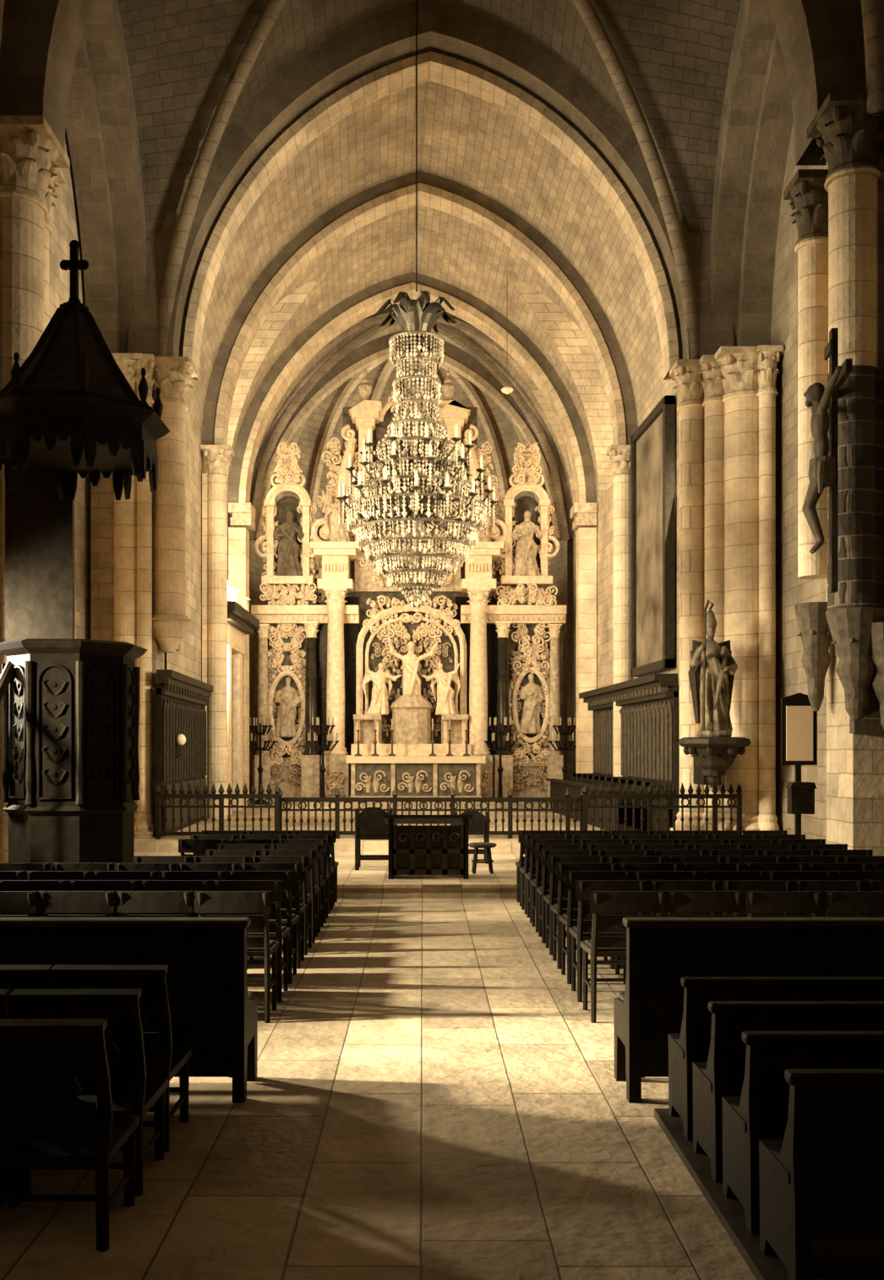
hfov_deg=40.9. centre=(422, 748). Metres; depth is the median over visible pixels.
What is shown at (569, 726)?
candelabrum
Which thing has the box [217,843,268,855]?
chair
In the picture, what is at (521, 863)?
chair
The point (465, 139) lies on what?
ceiling
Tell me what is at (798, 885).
chair
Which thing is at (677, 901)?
chair
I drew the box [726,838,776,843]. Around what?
chair
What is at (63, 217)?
wall
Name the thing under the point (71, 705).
pulpit
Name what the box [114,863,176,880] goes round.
chair
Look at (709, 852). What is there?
chair
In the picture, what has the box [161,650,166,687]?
wall
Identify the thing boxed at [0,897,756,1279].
floor
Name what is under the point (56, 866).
chair
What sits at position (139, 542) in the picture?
pier
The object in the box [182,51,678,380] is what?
arch rib
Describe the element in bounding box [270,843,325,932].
chair
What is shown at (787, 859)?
chair
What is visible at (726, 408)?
pier
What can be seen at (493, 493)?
candle
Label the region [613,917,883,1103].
pew
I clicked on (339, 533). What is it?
statue
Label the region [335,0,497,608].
chandelier
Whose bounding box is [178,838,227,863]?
chair
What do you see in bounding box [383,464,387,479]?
candle
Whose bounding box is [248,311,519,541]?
trim
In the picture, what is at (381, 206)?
trim
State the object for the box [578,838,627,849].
chair
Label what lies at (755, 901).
chair
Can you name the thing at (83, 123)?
trim
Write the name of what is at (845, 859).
chair
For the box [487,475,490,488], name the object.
candle
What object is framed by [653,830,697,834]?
chair
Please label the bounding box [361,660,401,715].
statue
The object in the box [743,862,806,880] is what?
chair
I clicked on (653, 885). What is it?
chair
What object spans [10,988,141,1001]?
shelf
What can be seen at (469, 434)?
candle
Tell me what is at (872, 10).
trim
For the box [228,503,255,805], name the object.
pilaster
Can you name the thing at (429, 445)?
candle
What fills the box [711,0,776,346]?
trim
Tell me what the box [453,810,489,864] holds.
armchair
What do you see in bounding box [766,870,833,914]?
chair
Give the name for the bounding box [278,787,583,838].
railing
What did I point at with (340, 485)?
candle
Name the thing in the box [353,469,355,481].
candle
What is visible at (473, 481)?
candle
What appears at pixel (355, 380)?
trim
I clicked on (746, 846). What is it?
chair
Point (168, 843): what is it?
platform
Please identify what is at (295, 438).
trim
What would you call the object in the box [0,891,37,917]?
chair
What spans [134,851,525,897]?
step
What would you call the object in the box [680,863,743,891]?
chair
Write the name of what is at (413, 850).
desk
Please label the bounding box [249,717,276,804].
candelabrum
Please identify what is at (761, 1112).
bench
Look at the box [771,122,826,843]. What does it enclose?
column
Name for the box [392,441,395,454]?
candle
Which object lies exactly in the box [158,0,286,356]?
trim
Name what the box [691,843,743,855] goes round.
chair
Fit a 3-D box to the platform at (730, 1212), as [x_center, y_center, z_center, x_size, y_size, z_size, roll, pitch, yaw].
[2.850,1.730,4.310,3.500,0.040,2.620,0,0,0]
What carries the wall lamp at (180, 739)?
attached to the wooden panelling
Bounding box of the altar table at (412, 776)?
[346,755,485,797]
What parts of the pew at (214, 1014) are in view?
rail, panel, seat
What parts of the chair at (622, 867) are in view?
leg, rail, leg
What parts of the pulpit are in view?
handrail, carved panel, carved panel, waist moulding, cornice, carved panel, carved panel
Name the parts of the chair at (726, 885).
leg, rail, rail, leg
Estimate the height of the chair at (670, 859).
0.845 m
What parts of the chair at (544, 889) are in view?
leg, seat, leg, rail, rail, rail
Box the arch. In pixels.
[0,0,866,165]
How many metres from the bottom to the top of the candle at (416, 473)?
0.200 m
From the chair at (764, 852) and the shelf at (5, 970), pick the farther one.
the chair at (764, 852)
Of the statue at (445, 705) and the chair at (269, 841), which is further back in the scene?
the statue at (445, 705)
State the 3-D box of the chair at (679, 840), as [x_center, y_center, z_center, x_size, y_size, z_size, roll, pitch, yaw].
[2.781,1.327,12.002,0.486,0.845,0.476,0,0,0]
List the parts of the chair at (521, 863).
leg, seat, leg, rail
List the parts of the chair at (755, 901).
leg, rail, leg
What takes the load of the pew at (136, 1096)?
on the floor
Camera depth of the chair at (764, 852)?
10.54 m
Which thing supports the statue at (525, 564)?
in the altarpiece
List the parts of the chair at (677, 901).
leg, rail, leg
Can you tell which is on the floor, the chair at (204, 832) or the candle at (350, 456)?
the chair at (204, 832)
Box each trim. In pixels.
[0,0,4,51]
[65,30,120,353]
[83,0,146,353]
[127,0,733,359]
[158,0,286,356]
[179,47,683,379]
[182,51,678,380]
[214,182,626,444]
[238,282,586,503]
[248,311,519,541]
[249,330,573,540]
[255,344,561,540]
[275,413,311,502]
[309,360,385,521]
[317,310,569,541]
[371,352,406,401]
[404,352,413,403]
[420,359,445,400]
[440,365,508,499]
[509,418,543,502]
[572,0,699,359]
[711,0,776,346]
[737,29,793,346]
[860,0,883,114]
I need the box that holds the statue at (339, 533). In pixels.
[322,490,353,541]
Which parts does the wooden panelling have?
panel, panel, panel, cornice, panel, panel, panel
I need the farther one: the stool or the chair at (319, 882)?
the stool
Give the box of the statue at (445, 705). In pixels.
[421,662,461,714]
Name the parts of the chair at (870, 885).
leg, rail, rail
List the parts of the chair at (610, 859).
leg, leg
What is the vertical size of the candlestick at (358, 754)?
0.950 m
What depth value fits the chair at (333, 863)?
13.06 m
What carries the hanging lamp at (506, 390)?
hanging from the ceiling at (465, 139)
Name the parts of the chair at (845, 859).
leg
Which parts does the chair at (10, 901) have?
rail, leg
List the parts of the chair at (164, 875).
leg, rail, leg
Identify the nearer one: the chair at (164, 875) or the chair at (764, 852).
the chair at (164, 875)
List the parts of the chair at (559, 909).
leg, leg, seat, rail, rail, rail, leg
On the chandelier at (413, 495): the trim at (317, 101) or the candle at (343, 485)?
the candle at (343, 485)
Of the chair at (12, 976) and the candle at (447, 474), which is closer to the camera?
the chair at (12, 976)
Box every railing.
[154,782,279,839]
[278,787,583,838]
[582,782,742,834]
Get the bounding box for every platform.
[134,800,640,851]
[654,1108,883,1279]
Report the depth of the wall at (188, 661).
23.32 m
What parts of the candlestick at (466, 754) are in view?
stem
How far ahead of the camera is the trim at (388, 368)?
33.83 m
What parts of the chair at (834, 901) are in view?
leg, rail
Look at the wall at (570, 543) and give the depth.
38.00 m
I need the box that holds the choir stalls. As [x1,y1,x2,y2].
[546,673,678,831]
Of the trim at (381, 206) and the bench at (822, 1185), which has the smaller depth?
the bench at (822, 1185)
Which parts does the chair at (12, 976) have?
rail, leg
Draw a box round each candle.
[339,482,341,496]
[342,482,345,495]
[349,453,351,466]
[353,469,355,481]
[358,470,361,484]
[362,448,366,461]
[367,428,371,442]
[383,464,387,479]
[391,422,394,436]
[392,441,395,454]
[415,471,417,485]
[425,423,428,437]
[428,443,432,456]
[445,472,448,486]
[454,423,458,437]
[460,443,464,458]
[468,431,470,443]
[471,478,475,492]
[479,454,482,468]
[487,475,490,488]
[492,486,494,499]
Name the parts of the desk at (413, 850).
panel, panel, panel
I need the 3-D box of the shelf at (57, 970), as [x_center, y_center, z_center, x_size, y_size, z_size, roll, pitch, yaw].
[-1.344,0.953,5.080,0.490,0.035,0.060,0,0,1]
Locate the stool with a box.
[468,842,497,874]
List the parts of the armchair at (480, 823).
panel, leg, leg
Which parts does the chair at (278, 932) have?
leg, rail, rail, seat, rail, leg, leg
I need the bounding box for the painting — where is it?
[630,395,675,677]
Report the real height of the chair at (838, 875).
0.845 m
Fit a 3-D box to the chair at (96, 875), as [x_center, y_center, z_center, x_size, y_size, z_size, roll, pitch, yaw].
[-2.191,1.327,8.932,0.486,0.845,0.476,0,0,0]
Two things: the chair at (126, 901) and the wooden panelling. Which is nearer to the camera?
the chair at (126, 901)
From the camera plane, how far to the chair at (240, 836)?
12.39 m
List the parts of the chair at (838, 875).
leg, rail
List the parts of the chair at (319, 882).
rail, rail, leg, seat, leg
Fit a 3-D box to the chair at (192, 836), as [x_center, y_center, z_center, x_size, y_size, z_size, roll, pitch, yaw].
[-2.188,1.327,12.612,0.486,0.845,0.476,0,0,0]
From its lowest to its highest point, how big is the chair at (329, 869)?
0.845 m
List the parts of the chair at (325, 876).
rail, leg, seat, leg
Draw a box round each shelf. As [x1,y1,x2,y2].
[0,964,52,975]
[0,989,10,1001]
[0,1018,107,1033]
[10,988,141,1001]
[50,964,168,975]
[678,737,751,746]
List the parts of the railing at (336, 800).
post, post, post, rail, rail, rail, post, post, post, post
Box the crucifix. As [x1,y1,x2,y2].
[802,328,853,592]
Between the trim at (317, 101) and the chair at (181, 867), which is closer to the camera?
the chair at (181, 867)
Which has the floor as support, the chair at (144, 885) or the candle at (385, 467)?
the chair at (144, 885)
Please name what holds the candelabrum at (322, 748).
on the platform at (168, 843)
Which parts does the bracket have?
wall arm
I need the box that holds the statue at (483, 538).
[467,492,500,541]
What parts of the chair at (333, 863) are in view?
rail, leg, seat, leg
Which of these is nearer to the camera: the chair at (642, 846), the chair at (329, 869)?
the chair at (642, 846)
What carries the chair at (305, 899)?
on the floor
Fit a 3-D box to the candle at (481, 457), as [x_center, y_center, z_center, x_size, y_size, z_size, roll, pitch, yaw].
[0.825,-4.037,16.695,0.044,0.200,0.038,0,0,0]
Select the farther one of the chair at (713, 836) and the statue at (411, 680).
the statue at (411, 680)
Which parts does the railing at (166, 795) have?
post, rail, rail, rail, post, post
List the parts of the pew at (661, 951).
seat, panel, rail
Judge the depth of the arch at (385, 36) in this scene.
19.70 m
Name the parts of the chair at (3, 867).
leg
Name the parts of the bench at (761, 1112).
seat, panel, rail, panel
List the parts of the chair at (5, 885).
leg, rail, rail, leg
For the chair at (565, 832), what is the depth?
13.02 m
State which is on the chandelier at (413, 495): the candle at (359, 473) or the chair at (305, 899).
the candle at (359, 473)
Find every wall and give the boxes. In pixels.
[49,127,91,639]
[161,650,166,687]
[166,414,232,681]
[249,355,567,801]
[567,540,573,781]
[573,393,679,811]
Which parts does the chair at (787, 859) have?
leg, leg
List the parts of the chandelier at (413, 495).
crystal chain, branch arm, branch arm, branch arm, crystal chain, branch arm, branch arm, branch arm, branch arm, branch arm, crystal chain, branch arm, crystal chain, crystal chain, crown, crown, crystal chain, crown, branch arm, branch arm, crystal chain, branch arm, crown, branch arm, crystal chain, crown, crown, stem, crystal chain, crystal chain, crown, branch arm, branch arm, crystal chain, crystal chain, crown, branch arm, crown, branch arm, crown, crystal chain, crown, crown, crystal chain, branch arm, branch arm, branch arm, crystal chain, crystal chain, branch arm, crystal chain, branch arm, crystal chain, branch arm, branch arm, crystal chain, branch arm, branch arm, branch arm, crystal chain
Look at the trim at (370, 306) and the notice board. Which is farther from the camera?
the trim at (370, 306)
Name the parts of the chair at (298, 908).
leg, rail, rail, rail, seat, leg, leg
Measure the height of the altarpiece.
11.480 m
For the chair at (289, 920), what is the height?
0.845 m
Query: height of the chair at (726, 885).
0.845 m
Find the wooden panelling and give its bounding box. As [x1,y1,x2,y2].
[156,669,213,837]
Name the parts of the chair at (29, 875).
leg, rail, leg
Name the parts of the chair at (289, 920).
leg, rail, rail, rail, seat, leg, leg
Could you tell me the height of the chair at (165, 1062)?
0.816 m
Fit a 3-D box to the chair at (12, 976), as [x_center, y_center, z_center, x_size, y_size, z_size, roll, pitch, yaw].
[-1.845,1.343,5.315,0.500,0.816,0.530,0,0,-1]
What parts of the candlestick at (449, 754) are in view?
stem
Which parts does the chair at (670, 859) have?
leg, leg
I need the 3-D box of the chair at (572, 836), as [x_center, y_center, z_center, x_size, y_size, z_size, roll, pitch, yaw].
[1.792,1.327,12.623,0.486,0.845,0.476,0,0,0]
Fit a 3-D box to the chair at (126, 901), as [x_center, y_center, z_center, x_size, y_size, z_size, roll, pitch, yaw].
[-1.697,1.327,7.704,0.486,0.845,0.476,0,0,0]
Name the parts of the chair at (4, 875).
leg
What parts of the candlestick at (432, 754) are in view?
stem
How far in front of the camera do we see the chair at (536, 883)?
11.22 m
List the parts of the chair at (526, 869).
leg, seat, leg, rail, rail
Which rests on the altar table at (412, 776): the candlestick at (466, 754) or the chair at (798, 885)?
the candlestick at (466, 754)
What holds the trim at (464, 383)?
attached to the wall at (309, 442)
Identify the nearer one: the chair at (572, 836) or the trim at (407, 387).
the chair at (572, 836)
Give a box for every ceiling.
[117,0,741,241]
[185,81,678,537]
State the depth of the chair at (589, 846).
11.16 m
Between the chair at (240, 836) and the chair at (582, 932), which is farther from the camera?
the chair at (240, 836)
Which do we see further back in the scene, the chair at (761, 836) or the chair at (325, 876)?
the chair at (761, 836)
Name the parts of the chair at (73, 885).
leg, rail, rail, leg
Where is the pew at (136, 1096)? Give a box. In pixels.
[10,988,168,1196]
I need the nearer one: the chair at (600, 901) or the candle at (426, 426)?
the chair at (600, 901)
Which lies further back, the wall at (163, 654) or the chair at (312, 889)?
the wall at (163, 654)
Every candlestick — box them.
[354,718,362,756]
[371,718,379,756]
[388,718,396,756]
[428,718,437,756]
[445,718,454,756]
[462,718,470,756]
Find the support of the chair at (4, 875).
on the floor
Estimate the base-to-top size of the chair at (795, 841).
0.845 m
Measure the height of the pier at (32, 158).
8.200 m
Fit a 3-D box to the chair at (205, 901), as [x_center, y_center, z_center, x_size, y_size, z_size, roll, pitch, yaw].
[-1.201,1.327,7.695,0.486,0.845,0.476,0,0,0]
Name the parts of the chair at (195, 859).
leg, leg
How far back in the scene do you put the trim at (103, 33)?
18.83 m
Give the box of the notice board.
[781,692,817,834]
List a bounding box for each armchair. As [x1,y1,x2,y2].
[355,807,393,870]
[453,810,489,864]
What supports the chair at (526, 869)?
on the floor
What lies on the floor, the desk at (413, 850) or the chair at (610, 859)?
the chair at (610, 859)
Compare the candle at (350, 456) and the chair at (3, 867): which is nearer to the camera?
the chair at (3, 867)
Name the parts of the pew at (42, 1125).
leg, rail, rail, seat, leg, leg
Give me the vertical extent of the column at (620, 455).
7.628 m
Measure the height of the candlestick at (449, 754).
0.950 m
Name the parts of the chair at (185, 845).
leg, rail, rail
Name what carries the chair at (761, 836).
on the floor
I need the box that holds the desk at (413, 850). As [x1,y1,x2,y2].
[384,815,473,879]
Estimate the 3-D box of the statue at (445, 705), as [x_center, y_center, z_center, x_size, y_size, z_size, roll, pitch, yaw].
[0.481,-1.552,30.939,1.050,1.350,0.408,0,0,0]
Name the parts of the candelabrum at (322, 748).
stem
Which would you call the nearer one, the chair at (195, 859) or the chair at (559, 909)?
the chair at (559, 909)
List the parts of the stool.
leg, seat, leg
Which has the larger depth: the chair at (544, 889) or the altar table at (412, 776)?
the altar table at (412, 776)
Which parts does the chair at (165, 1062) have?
leg, rail, rail, seat, leg, leg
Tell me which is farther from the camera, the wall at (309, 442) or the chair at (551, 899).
the wall at (309, 442)
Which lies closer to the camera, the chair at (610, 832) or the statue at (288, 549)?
the chair at (610, 832)
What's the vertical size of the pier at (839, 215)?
8.287 m
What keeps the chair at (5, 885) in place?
on the floor
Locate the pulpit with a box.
[0,466,147,870]
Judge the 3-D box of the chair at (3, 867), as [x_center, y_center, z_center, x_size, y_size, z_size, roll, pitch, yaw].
[-3.177,1.327,9.546,0.486,0.845,0.476,0,0,1]
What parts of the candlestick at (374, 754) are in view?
stem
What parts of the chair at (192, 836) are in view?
rail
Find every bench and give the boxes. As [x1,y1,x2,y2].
[668,976,883,1140]
[692,1001,883,1182]
[722,1030,883,1234]
[759,1068,883,1279]
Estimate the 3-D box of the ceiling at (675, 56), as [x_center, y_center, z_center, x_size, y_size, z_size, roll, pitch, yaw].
[0.100,-9.850,16.350,9.500,6.800,7.300,0,0,0]
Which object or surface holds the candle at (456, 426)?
on the chandelier at (413, 495)
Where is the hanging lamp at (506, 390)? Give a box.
[501,386,513,393]
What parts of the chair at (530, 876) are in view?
leg, seat, leg, rail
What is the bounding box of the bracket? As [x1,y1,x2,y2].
[678,737,751,787]
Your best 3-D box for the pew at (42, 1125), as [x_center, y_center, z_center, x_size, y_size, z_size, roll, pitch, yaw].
[-1.339,1.343,4.295,0.500,0.816,0.530,0,0,-1]
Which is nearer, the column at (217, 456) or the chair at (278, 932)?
the chair at (278, 932)
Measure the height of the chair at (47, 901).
0.845 m
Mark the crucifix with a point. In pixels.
(823, 468)
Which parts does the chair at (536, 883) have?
leg, seat, leg, rail, rail, rail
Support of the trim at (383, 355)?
attached to the wall at (309, 442)
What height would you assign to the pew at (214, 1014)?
0.905 m
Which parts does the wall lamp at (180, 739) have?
globe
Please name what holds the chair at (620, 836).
on the floor
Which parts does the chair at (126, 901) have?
leg, rail, leg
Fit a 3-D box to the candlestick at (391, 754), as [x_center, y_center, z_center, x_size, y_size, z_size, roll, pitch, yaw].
[-0.774,-0.270,30.100,0.200,0.950,0.190,0,0,0]
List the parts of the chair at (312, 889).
rail, rail, rail, seat, leg, leg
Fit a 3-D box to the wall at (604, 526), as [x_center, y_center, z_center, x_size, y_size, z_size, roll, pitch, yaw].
[4.367,-2.344,26.200,0.528,8.188,12.000,0,0,0]
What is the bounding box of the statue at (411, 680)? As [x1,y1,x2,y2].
[388,636,438,695]
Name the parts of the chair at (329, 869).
rail, leg, seat, leg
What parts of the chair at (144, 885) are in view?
leg, rail, rail, leg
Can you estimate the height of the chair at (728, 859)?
0.845 m
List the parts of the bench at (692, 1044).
seat, panel, rail, panel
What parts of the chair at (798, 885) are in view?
leg, rail, rail, leg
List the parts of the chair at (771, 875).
leg, rail, leg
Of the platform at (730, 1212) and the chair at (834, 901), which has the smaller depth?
the platform at (730, 1212)
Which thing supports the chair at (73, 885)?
on the floor
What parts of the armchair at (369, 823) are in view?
leg, leg, seat, panel, leg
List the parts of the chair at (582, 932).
leg, leg, rail, seat, rail, rail, leg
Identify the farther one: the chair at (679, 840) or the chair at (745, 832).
the chair at (745, 832)
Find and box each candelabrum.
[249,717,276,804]
[306,716,339,797]
[484,716,516,797]
[548,717,576,780]
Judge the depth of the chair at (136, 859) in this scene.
9.93 m
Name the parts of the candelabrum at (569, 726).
stem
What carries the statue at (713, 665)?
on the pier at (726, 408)
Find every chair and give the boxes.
[0,863,50,871]
[0,870,24,880]
[0,880,67,917]
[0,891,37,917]
[0,964,52,1018]
[0,989,10,1194]
[24,870,92,914]
[37,891,114,917]
[50,964,191,1152]
[52,862,114,870]
[67,880,139,917]
[92,870,158,914]
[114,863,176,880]
[115,891,193,917]
[132,855,191,870]
[139,880,211,917]
[159,870,225,914]
[177,862,239,891]
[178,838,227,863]
[190,834,237,854]
[191,855,250,870]
[194,891,278,1022]
[202,830,246,838]
[205,849,260,863]
[212,880,289,1001]
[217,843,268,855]
[227,870,299,984]
[228,838,277,849]
[238,834,284,843]
[240,862,306,968]
[246,830,290,834]
[251,855,313,955]
[261,849,319,943]
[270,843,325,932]
[278,838,329,923]
[284,834,334,913]
[291,830,339,906]
[515,830,563,906]
[519,834,569,914]
[525,838,578,923]
[530,843,585,932]
[536,849,595,943]
[543,855,606,955]
[551,863,618,968]
[559,870,632,984]
[563,830,607,838]
[568,880,647,1001]
[570,834,617,838]
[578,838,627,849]
[580,891,667,1022]
[586,843,638,855]
[596,849,650,863]
[607,855,665,870]
[608,830,652,838]
[614,863,680,968]
[618,834,664,843]
[628,838,677,849]
[633,870,700,914]
[639,843,691,849]
[648,880,720,917]
[650,849,705,863]
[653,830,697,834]
[664,834,711,838]
[666,855,724,863]
[667,891,743,917]
[677,838,726,843]
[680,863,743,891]
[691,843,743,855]
[697,830,742,838]
[700,870,765,914]
[706,849,761,855]
[711,834,758,838]
[721,880,793,917]
[724,855,782,870]
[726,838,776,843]
[743,830,787,838]
[743,843,795,849]
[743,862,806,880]
[744,891,822,917]
[759,834,805,838]
[761,849,817,863]
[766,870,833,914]
[776,838,825,849]
[783,855,842,863]
[793,880,864,917]
[796,843,847,849]
[806,863,869,870]
[817,849,872,855]
[824,891,883,917]
[833,870,883,914]
[842,855,883,863]
[864,880,883,914]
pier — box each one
[0,115,70,863]
[91,353,197,837]
[669,344,784,834]
[783,92,883,855]
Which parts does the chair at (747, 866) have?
leg, leg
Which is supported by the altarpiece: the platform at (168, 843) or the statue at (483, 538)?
the statue at (483, 538)
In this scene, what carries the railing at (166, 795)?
on the platform at (168, 843)
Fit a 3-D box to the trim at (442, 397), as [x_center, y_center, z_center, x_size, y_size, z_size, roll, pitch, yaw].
[0.437,-8.387,34.084,0.279,5.483,3.943,0,0,25]
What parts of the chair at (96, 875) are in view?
leg, rail, leg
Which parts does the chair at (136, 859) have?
leg, leg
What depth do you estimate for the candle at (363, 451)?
16.35 m
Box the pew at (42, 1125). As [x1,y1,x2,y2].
[0,1018,139,1252]
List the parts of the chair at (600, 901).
leg, leg, seat, rail, rail, rail, leg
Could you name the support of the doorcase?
attached to the wall at (188, 661)
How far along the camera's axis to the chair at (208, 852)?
10.56 m
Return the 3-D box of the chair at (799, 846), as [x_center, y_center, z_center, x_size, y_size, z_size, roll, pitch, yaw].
[3.768,1.327,11.385,0.486,0.845,0.476,0,0,-1]
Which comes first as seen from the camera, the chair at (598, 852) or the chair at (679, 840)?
the chair at (598, 852)
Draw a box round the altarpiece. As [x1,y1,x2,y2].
[251,367,566,803]
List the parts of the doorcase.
door, cornice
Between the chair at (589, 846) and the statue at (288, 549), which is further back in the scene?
the statue at (288, 549)
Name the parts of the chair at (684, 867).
leg, rail, leg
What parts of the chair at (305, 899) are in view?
leg, rail, rail, rail, seat, leg, leg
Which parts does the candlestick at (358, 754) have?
stem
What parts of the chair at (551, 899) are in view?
leg, leg, seat, rail, rail, rail, leg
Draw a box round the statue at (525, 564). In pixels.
[511,510,542,575]
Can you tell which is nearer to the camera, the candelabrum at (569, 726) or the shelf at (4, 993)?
the shelf at (4, 993)
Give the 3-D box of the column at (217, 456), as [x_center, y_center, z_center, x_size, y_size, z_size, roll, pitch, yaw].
[-4.229,-2.364,24.495,0.620,7.628,0.810,0,0,0]
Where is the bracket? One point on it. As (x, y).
(713, 757)
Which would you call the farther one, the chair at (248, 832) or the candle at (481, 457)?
the candle at (481, 457)
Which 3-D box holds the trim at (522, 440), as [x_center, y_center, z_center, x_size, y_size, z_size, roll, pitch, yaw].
[1.603,-8.392,33.039,4.260,5.493,0.262,0,0,-20]
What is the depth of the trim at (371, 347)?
32.25 m
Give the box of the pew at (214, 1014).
[0,917,257,1103]
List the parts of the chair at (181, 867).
leg, rail, leg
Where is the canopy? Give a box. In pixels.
[0,240,169,500]
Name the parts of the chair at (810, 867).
leg, leg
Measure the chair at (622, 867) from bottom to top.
0.845 m
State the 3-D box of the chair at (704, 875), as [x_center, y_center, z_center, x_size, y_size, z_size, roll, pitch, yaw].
[2.288,1.327,8.942,0.486,0.845,0.476,0,0,-1]
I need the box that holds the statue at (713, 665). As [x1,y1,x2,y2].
[688,599,738,737]
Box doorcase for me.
[227,580,259,815]
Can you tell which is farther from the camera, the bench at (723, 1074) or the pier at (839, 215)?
the pier at (839, 215)
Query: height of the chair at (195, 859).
0.845 m
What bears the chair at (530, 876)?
on the floor
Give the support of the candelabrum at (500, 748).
on the platform at (168, 843)
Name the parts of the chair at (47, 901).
leg, rail, leg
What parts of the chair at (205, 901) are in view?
leg, rail, rail, rail, seat, leg, leg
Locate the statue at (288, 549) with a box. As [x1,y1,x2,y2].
[273,510,304,575]
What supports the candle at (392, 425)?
on the chandelier at (413, 495)
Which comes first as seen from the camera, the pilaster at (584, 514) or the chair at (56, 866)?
the chair at (56, 866)
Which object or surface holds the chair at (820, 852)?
on the floor
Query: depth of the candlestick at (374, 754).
30.08 m
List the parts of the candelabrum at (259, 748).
stem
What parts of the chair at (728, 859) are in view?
leg, leg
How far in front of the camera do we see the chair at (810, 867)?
9.32 m
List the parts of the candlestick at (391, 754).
stem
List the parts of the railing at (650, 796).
post, post, rail, rail, post, post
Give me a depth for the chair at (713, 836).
12.39 m
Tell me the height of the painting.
4.900 m
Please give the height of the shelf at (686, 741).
0.150 m
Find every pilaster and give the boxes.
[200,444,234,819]
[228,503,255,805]
[570,503,596,773]
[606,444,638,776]
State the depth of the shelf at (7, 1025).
4.03 m
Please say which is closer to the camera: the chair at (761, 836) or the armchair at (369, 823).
the chair at (761, 836)
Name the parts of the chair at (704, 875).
leg, rail, leg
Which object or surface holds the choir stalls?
on the platform at (168, 843)
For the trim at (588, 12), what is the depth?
19.11 m
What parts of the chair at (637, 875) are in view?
leg, rail, leg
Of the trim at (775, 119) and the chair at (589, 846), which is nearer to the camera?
the chair at (589, 846)
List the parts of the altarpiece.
medallion frame, black panel, attic panel, arch frame, black panel, medallion frame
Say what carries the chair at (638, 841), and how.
on the floor
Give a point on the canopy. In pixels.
(69, 409)
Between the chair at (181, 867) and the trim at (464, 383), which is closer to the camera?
the chair at (181, 867)
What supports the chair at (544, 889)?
on the floor
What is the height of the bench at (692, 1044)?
0.700 m
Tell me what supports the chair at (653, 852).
on the floor
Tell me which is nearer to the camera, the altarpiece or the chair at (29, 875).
the chair at (29, 875)
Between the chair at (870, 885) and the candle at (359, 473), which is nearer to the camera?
the chair at (870, 885)
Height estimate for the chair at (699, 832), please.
0.845 m
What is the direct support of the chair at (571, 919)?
on the floor
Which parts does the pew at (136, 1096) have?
leg, rail, rail, seat, leg, leg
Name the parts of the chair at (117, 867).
leg, leg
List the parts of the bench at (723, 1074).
seat, panel, rail, panel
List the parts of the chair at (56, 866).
leg, leg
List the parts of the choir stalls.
armrest, armrest, armrest, armrest, armrest, armrest, armrest, armrest, cornice, armrest, panel, armrest, seat, armrest, armrest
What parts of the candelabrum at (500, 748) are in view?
stem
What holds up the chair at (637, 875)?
on the floor
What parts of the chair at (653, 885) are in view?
leg, rail, rail, leg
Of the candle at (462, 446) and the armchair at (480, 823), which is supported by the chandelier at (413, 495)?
the candle at (462, 446)
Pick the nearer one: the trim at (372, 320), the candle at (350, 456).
the candle at (350, 456)
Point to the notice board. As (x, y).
(799, 720)
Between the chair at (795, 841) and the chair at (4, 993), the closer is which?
the chair at (4, 993)
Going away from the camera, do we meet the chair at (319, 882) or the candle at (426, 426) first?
the chair at (319, 882)
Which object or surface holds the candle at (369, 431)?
on the chandelier at (413, 495)
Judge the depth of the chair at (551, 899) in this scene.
9.98 m
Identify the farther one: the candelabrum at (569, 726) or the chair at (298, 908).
the candelabrum at (569, 726)
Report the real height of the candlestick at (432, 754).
0.950 m
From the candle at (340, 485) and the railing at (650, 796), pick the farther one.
the railing at (650, 796)
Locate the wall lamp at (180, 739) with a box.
[175,733,185,759]
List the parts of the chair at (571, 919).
leg, leg, seat, rail, rail, rail, leg, leg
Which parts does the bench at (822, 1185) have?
seat, panel, rail, panel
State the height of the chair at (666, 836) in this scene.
0.845 m

